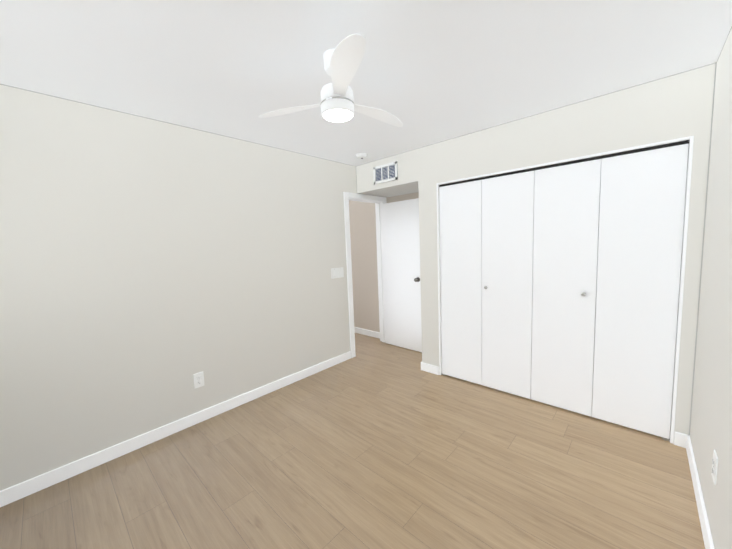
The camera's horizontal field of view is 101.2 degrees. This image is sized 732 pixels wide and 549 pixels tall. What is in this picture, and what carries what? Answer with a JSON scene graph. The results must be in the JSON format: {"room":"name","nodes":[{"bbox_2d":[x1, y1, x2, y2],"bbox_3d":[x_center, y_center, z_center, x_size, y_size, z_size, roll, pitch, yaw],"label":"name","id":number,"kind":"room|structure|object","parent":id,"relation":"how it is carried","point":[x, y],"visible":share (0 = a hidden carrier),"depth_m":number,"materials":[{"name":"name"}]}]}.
{"room":"empty bedroom","nodes":[
{"label":"empty bedroom","id":0,"kind":"room"},
{"bbox_2d":[0,84,386,490],"bbox_3d":[-1.098,-0.018,2.921,0.124,2.440,4.080,3,8,43],"label":"wall","id":1,"kind":"structure","parent":0,"point":[149,268],"depth_m":2.23,"materials":[{"name":"beige paint"}]},
{"bbox_2d":[0,351,350,506],"bbox_3d":[-1.250,1.186,2.730,0.014,0.095,3.115,3,8,43],"label":"baseboard","id":2,"kind":"structure","parent":1,"relation":"attached to","point":[11,494],"depth_m":2.26,"materials":[{"name":"white wood"}]},
{"bbox_2d":[193,372,203,388],"bbox_3d":[-1.411,0.892,2.541,0.010,0.125,0.078,3,8,43],"label":"outlet","id":3,"kind":"object","parent":1,"relation":"attached to","point":[198,379],"visible":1,"depth_m":2.54,"materials":[{"name":"white plastic"}]},
{"bbox_2d":[331,267,343,278],"bbox_3d":[-0.342,-0.020,3.646,0.015,0.125,0.200,3,8,43],"label":"switch plate","id":4,"kind":"object","parent":1,"relation":"attached to","point":[337,272],"visible":1,"depth_m":3.64,"materials":[{"name":"white plastic"}]},
{"bbox_2d":[343,192,385,357],"bbox_3d":[-0.004,-0.015,4.114,0.152,2.110,0.820,3,8,43],"label":"door frame","id":5,"kind":"structure","parent":1,"relation":"attached to","point":[378,201],"depth_m":3.98,"materials":[{"name":"white wood"}]},
{"bbox_2d":[381,198,421,351],"bbox_3d":[0.492,0.022,4.070,0.666,1.990,0.171,3,8,44],"label":"entry door","id":6,"kind":"structure","parent":1,"relation":"in","point":[401,258],"depth_m":4.05,"materials":[{"name":"white wood"}]},
{"bbox_2d":[0,333,704,548],"bbox_3d":[-0.322,1.275,2.461,4.490,0.100,4.200,3,8,43],"label":"floor","id":7,"kind":"structure","parent":0,"point":[361,450],"depth_m":1.86,"materials":[{"name":"brown wood"}]},
{"bbox_2d":[0,0,731,165],"bbox_3d":[-0.206,-1.190,1.521,3.240,0.100,3.480,3,8,43],"label":"ceiling","id":8,"kind":"structure","parent":0,"point":[428,72],"depth_m":1.60,"materials":[{"name":"white paint"}]},
{"bbox_2d":[258,33,402,126],"bbox_3d":[-0.078,-1.005,1.670,0.887,0.307,0.840,3,8,43],"label":"fan","id":9,"kind":"object","parent":8,"relation":"hanging from","point":[343,59],"visible":1,"depth_m":1.52,"materials":[{"name":"white plastic"},{"name":"frosted white glass"},{"name":"chrome"}]},
{"bbox_2d":[356,153,367,158],"bbox_3d":[-0.044,-1.306,3.330,0.128,0.042,0.128,3,8,43],"label":"smoke detector","id":10,"kind":"object","parent":8,"relation":"attached to","point":[361,155],"visible":1,"depth_m":3.29,"materials":[{"name":"white plastic"}]},
{"bbox_2d":[356,149,418,197],"bbox_3d":[0.419,-1.216,3.735,0.920,0.340,0.600,3,8,43],"label":"wall","id":11,"kind":"structure","parent":0,"point":[405,182],"depth_m":3.55,"materials":[{"name":"beige paint"}]},
{"bbox_2d":[373,161,397,183],"bbox_3d":[0.223,-1.180,3.502,0.350,0.200,0.012,3,8,43],"label":"air vent","id":12,"kind":"object","parent":11,"relation":"in","point":[385,173],"visible":1,"depth_m":3.50,"materials":[{"name":"white metal"}]},
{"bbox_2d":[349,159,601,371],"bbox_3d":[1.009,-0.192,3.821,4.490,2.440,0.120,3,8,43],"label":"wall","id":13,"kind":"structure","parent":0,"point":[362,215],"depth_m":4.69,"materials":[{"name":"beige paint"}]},
{"bbox_2d":[354,327,379,338],"bbox_3d":[-0.126,0.920,4.936,1.100,0.095,0.014,3,8,43],"label":"baseboard","id":14,"kind":"structure","parent":13,"relation":"attached to","point":[367,332],"depth_m":4.77,"materials":[{"name":"white wood"}]},
{"bbox_2d":[358,64,714,443],"bbox_3d":[1.115,-0.104,2.908,3.090,2.440,0.126,3,8,43],"label":"wall","id":15,"kind":"structure","parent":0,"point":[677,106],"depth_m":2.17,"materials":[{"name":"beige paint"}]},
{"bbox_2d":[439,180,481,384],"bbox_3d":[0.959,0.107,3.049,0.440,2.004,0.038,3,8,43],"label":"bifold closet door","id":16,"kind":"structure","parent":15,"relation":"in","point":[460,204],"depth_m":3.02,"materials":[{"name":"white wood"}]},
{"bbox_2d":[482,171,534,398],"bbox_3d":[1.271,0.119,2.738,0.436,1.990,0.063,3,8,43],"label":"bifold closet door","id":17,"kind":"structure","parent":15,"relation":"in","point":[507,240],"depth_m":2.72,"materials":[{"name":"white wood"}]},
{"bbox_2d":[439,140,689,186],"bbox_3d":[1.405,-0.876,2.503,1.757,0.020,0.030,3,8,43],"label":"track rail","id":18,"kind":"object","parent":15,"relation":"attached to","point":[595,158],"visible":0.93,"depth_m":2.29,"materials":[{"name":"black metal"}]},
{"bbox_2d":[437,136,693,443],"bbox_3d":[1.460,0.111,2.619,1.789,2.042,0.124,3,8,43],"label":"trim","id":19,"kind":"structure","parent":15,"relation":"attached to","point":[683,257],"depth_m":2.04,"materials":[{"name":"white wood"}]},
{"bbox_2d":[531,159,600,416],"bbox_3d":[1.594,0.136,2.441,0.436,1.990,0.063,3,8,43],"label":"bifold closet door","id":20,"kind":"structure","parent":15,"relation":"in","point":[566,225],"depth_m":2.43,"materials":[{"name":"white wood"}]},
{"bbox_2d":[592,144,688,441],"bbox_3d":[1.929,0.158,2.156,0.440,2.004,0.038,3,8,43],"label":"bifold closet door","id":21,"kind":"structure","parent":15,"relation":"in","point":[642,208],"depth_m":2.13,"materials":[{"name":"white wood"}]},
{"bbox_2d":[689,26,731,548],"bbox_3d":[0.989,0.133,0.594,0.124,2.440,3.480,3,8,43],"label":"wall","id":22,"kind":"structure","parent":0,"point":[711,423],"depth_m":1.49,"materials":[{"name":"beige paint"}]},
{"bbox_2d":[676,433,714,548],"bbox_3d":[1.022,1.290,0.804,0.030,0.095,3.360,3,8,43],"label":"baseboard","id":23,"kind":"structure","parent":22,"relation":"attached to","point":[685,441],"depth_m":1.59,"materials":[{"name":"white wood"}]},
{"bbox_2d":[711,450,717,484],"bbox_3d":[1.557,0.860,1.345,0.010,0.125,0.078,3,8,43],"label":"outlet","id":24,"kind":"object","parent":22,"relation":"attached to","point":[714,467],"visible":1,"depth_m":1.33,"materials":[{"name":"white plastic"}]}
]}

